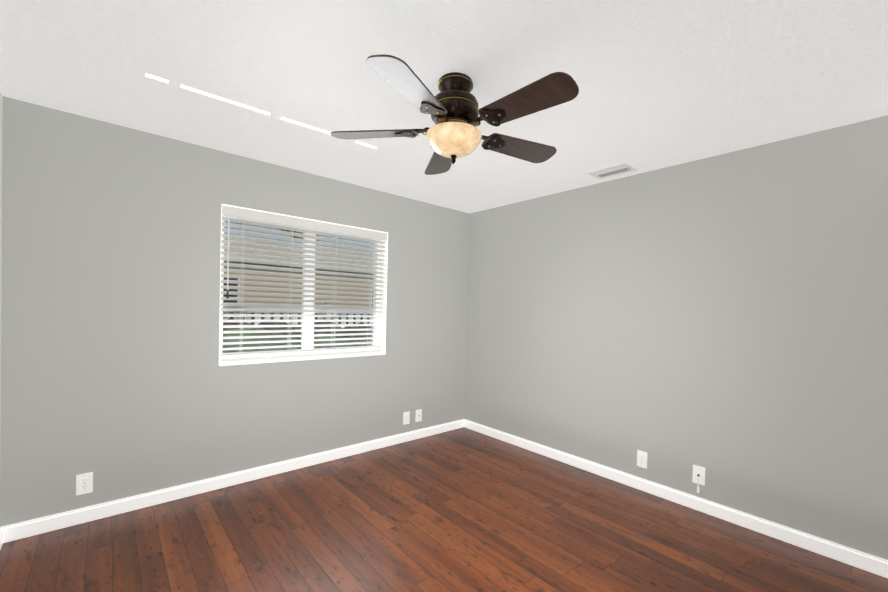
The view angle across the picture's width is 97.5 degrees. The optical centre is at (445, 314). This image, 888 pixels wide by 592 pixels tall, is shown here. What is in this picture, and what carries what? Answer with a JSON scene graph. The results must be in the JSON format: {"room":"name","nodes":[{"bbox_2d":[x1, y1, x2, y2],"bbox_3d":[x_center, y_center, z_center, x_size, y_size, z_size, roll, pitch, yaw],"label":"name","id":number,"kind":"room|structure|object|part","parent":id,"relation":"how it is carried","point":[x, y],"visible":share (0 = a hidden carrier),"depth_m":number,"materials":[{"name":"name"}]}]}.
{"room":"empty bedroom","nodes":[
{"label":"empty bedroom","id":0,"kind":"room"},
{"bbox_2d":[0,92,2,428],"bbox_3d":[-1.154,0.100,0.516,0.200,2.440,4.088,1,1,-41],"label":"wall","id":1,"kind":"structure","parent":0,"point":[1,107],"depth_m":2.10,"materials":[{"name":"grey paint"}]},
{"bbox_2d":[0,528,2,549],"bbox_3d":[-1.164,1.272,0.676,0.015,0.092,3.873,1,1,-41],"label":"baseboard","id":2,"kind":"structure","parent":1,"relation":"attached to","point":[1,537],"depth_m":2.10,"materials":[{"name":"white wood"}]},
{"bbox_2d":[0,96,469,526],"bbox_3d":[-1.154,0.051,3.361,3.941,2.440,0.200,1,1,-41],"label":"wall","id":3,"kind":"structure","parent":0,"point":[118,381],"depth_m":2.58,"materials":[{"name":"grey paint"}]},
{"bbox_2d":[76,472,92,494],"bbox_3d":[-2.187,1.025,2.359,0.074,0.122,0.008,1,1,-41],"label":"electrical outlet","id":4,"kind":"object","parent":3,"relation":"attached to","point":[84,483],"visible":1,"depth_m":2.36,"materials":[{"name":"white plastic"}]},
{"bbox_2d":[0,419,464,542],"bbox_3d":[-1.113,1.228,3.300,3.541,0.092,0.015,1,1,-41],"label":"baseboard","id":5,"kind":"structure","parent":3,"relation":"attached to","point":[24,529],"depth_m":2.73,"materials":[{"name":"white wood"}]},
{"bbox_2d":[219,352,385,365],"bbox_3d":[-1.142,0.368,3.316,1.410,0.020,0.131,1,1,-41],"label":"window sill","id":6,"kind":"structure","parent":3,"relation":"attached to","point":[231,363],"depth_m":3.18,"materials":[{"name":"white wood"}]},
{"bbox_2d":[219,204,387,361],"bbox_3d":[-1.151,-0.208,3.335,1.410,1.170,0.176,1,1,-41],"label":"window blinds","id":7,"kind":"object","parent":3,"relation":"in","point":[309,229],"depth_m":3.25,"materials":[{"name":"white plastic"}]},
{"bbox_2d":[227,217,229,298],"bbox_3d":[-1.583,-0.413,2.837,0.012,0.595,0.012,2,1,34],"label":"blind cord","id":8,"kind":"object","parent":7,"relation":"attached to","point":[228,217],"depth_m":2.83,"materials":[{"name":"white fabric"}]},
{"bbox_2d":[240,231,243,358],"bbox_3d":[-1.521,-0.201,2.923,0.004,1.070,0.002,1,1,-41],"label":"blind cord","id":9,"kind":"object","parent":7,"relation":"attached to","point":[243,231],"depth_m":2.92,"materials":[{"name":"white fabric"}]},
{"bbox_2d":[288,226,290,334],"bbox_3d":[-1.286,-0.199,3.199,0.004,1.070,0.002,1,1,-41],"label":"blind cord","id":10,"kind":"object","parent":7,"relation":"attached to","point":[290,226],"depth_m":3.20,"materials":[{"name":"white fabric"}]},
{"bbox_2d":[290,226,292,351],"bbox_3d":[-1.251,-0.198,3.159,0.004,1.070,0.002,1,1,-41],"label":"blind cord","id":11,"kind":"object","parent":7,"relation":"attached to","point":[291,285],"depth_m":3.16,"materials":[{"name":"white fabric"}]},
{"bbox_2d":[331,246,333,351],"bbox_3d":[-0.999,-0.196,3.449,0.004,1.070,0.002,1,1,-41],"label":"blind cord","id":12,"kind":"object","parent":7,"relation":"attached to","point":[333,246],"depth_m":3.45,"materials":[{"name":"white fabric"}]},
{"bbox_2d":[334,233,336,349],"bbox_3d":[-0.964,-0.195,3.410,0.004,1.070,0.002,1,1,-41],"label":"blind cord","id":13,"kind":"object","parent":7,"relation":"attached to","point":[336,233],"depth_m":3.41,"materials":[{"name":"white fabric"}]},
{"bbox_2d":[370,239,372,347],"bbox_3d":[-0.693,-0.192,3.646,0.004,1.070,0.002,1,1,-41],"label":"blind cord","id":14,"kind":"object","parent":7,"relation":"attached to","point":[372,239],"depth_m":3.64,"materials":[{"name":"white fabric"}]},
{"bbox_2d":[380,241,382,299],"bbox_3d":[-0.608,-0.418,3.687,0.018,0.565,0.017,1,1,-41],"label":"blind cord","id":15,"kind":"object","parent":7,"relation":"attached to","point":[381,241],"depth_m":3.69,"materials":[{"name":"white fabric"}]},
{"bbox_2d":[403,412,409,424],"bbox_3d":[-0.393,1.045,3.925,0.074,0.122,0.008,1,1,-41],"label":"electrical outlet","id":16,"kind":"object","parent":3,"relation":"attached to","point":[406,416],"visible":1,"depth_m":3.92,"materials":[{"name":"white plastic"}]},
{"bbox_2d":[416,409,421,421],"bbox_3d":[-0.274,1.046,4.024,0.074,0.122,0.016,1,1,-41],"label":"outlet","id":17,"kind":"object","parent":3,"relation":"attached to","point":[418,415],"visible":1,"depth_m":4.03,"materials":[{"name":"white plastic"}]},
{"bbox_2d":[0,427,887,591],"bbox_3d":[0.157,1.382,1.843,3.941,0.100,4.288,1,1,-41],"label":"floor","id":18,"kind":"structure","parent":0,"point":[463,509],"depth_m":2.27,"materials":[{"name":"brown wood"}]},
{"bbox_2d":[0,0,887,212],"bbox_3d":[0.223,-1.182,1.799,3.941,0.150,4.288,1,1,-41],"label":"ceiling","id":19,"kind":"structure","parent":0,"point":[292,84],"depth_m":1.80,"materials":[{"name":"white paint"}]},
{"bbox_2d":[330,54,578,174],"bbox_3d":[0.075,-0.915,1.847,1.176,0.392,1.152,1,1,-41],"label":"ceiling fan","id":20,"kind":"object","parent":19,"relation":"hanging from","point":[453,133],"visible":1,"depth_m":1.75,"materials":[{"name":"brown wood"}]},
{"bbox_3d":[-0.350,-0.890,1.921,0.351,0.039,0.382,1,1,-41],"label":"blade","id":21,"kind":"part","parent":20,"relation":"part of","materials":[{"name":"brown wood"}]},
{"bbox_3d":[-0.131,-0.878,1.508,0.422,0.039,0.269,1,1,-41],"label":"blade","id":22,"kind":"part","parent":20,"relation":"part of","materials":[{"name":"white wood"}]},
{"bbox_3d":[-0.024,-0.888,2.256,0.312,0.039,0.407,1,1,-41],"label":"blade","id":23,"kind":"part","parent":20,"relation":"part of","materials":[{"name":"brown wood"}]},
{"bbox_3d":[0.040,-0.814,1.867,0.266,0.103,0.266,1,1,-41],"label":"lamp shade","id":24,"kind":"part","parent":20,"relation":"part of","materials":[{"name":"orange glass"}]},
{"bbox_3d":[0.395,-0.873,2.046,0.432,0.039,0.219,1,1,-41],"label":"blade","id":25,"kind":"part","parent":20,"relation":"part of","materials":[{"name":"brown wood"}]},
{"bbox_3d":[0.331,-0.867,1.595,0.167,0.039,0.433,1,1,-41],"label":"blade","id":26,"kind":"part","parent":20,"relation":"part of","materials":[{"name":"brown wood"}]},
{"bbox_2d":[587,162,636,178],"bbox_3d":[1.269,-1.091,2.969,0.200,0.018,0.290,1,1,-41],"label":"ceiling vent","id":27,"kind":"object","parent":19,"relation":"in","point":[614,170],"visible":1,"depth_m":2.95,"materials":[{"name":"white metal"}]},
{"bbox_2d":[464,115,887,559],"bbox_3d":[1.664,0.131,2.976,0.200,2.440,4.088,1,1,-41],"label":"wall","id":28,"kind":"structure","parent":0,"point":[722,319],"depth_m":2.63,"materials":[{"name":"grey paint"}]},
{"bbox_2d":[637,450,647,468],"bbox_3d":[1.508,1.111,2.984,0.008,0.122,0.074,1,1,-41],"label":"electrical outlet","id":29,"kind":"object","parent":28,"relation":"attached to","point":[642,459],"visible":1,"depth_m":2.98,"materials":[{"name":"white plastic"}]},
{"bbox_2d":[464,419,887,578],"bbox_3d":[1.492,1.301,2.995,0.015,0.092,3.873,1,1,-41],"label":"baseboard","id":30,"kind":"structure","parent":28,"relation":"attached to","point":[851,557],"depth_m":2.62,"materials":[{"name":"white wood"}]},
{"bbox_2d":[692,465,704,492],"bbox_3d":[1.746,1.142,2.691,0.035,0.179,0.074,1,1,-41],"label":"outlet","id":31,"kind":"object","parent":28,"relation":"attached to","point":[698,478],"visible":1,"depth_m":2.69,"materials":[{"name":"white plastic"}]},
{"label":"outside","id":32,"kind":"structure","parent":0,"visible":0},
{"bbox_3d":[-5.549,1.282,13.691,50.000,0.100,52.000,1,1,-41],"label":"ground","id":33,"kind":"structure","parent":32,"visible":0},
{"bbox_2d":[239,223,318,240],"bbox_3d":[-3.277,-1.004,5.369,3.744,4.879,1.944,1,1,-41],"label":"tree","id":34,"kind":"object","parent":33,"relation":"on","point":[294,232],"depth_m":6.08,"materials":[{"name":"green plant"}]},
{"bbox_2d":[222,328,371,352],"bbox_3d":[-0.647,0.898,5.537,8.427,1.500,1.646,1,1,-41],"label":"shrubs","id":35,"kind":"object","parent":33,"relation":"on","point":[257,339],"depth_m":4.11,"materials":[{"name":"green plant"}]},
{"bbox_2d":[223,303,372,327],"bbox_3d":[-2.731,0.540,8.951,24.160,1.690,0.160,1,1,-41],"label":"fence","id":36,"kind":"object","parent":33,"relation":"on","point":[277,318],"depth_m":8.45,"materials":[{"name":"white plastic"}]},
{"bbox_2d":[223,313,372,345],"bbox_3d":[-2.855,0.611,8.961,24.467,1.882,3.018,1,1,-41],"label":"fence","id":37,"kind":"object","parent":33,"relation":"on","point":[297,328],"depth_m":8.10,"materials":[{"name":"white wood"}]},
{"bbox_2d":[223,238,373,305],"bbox_3d":[-6.571,-0.915,16.410,25.000,4.146,7.270,1,1,-41],"label":"house","id":38,"kind":"structure","parent":33,"relation":"on","point":[249,296],"depth_m":13.21,"materials":[{"name":"paint"}]}
]}

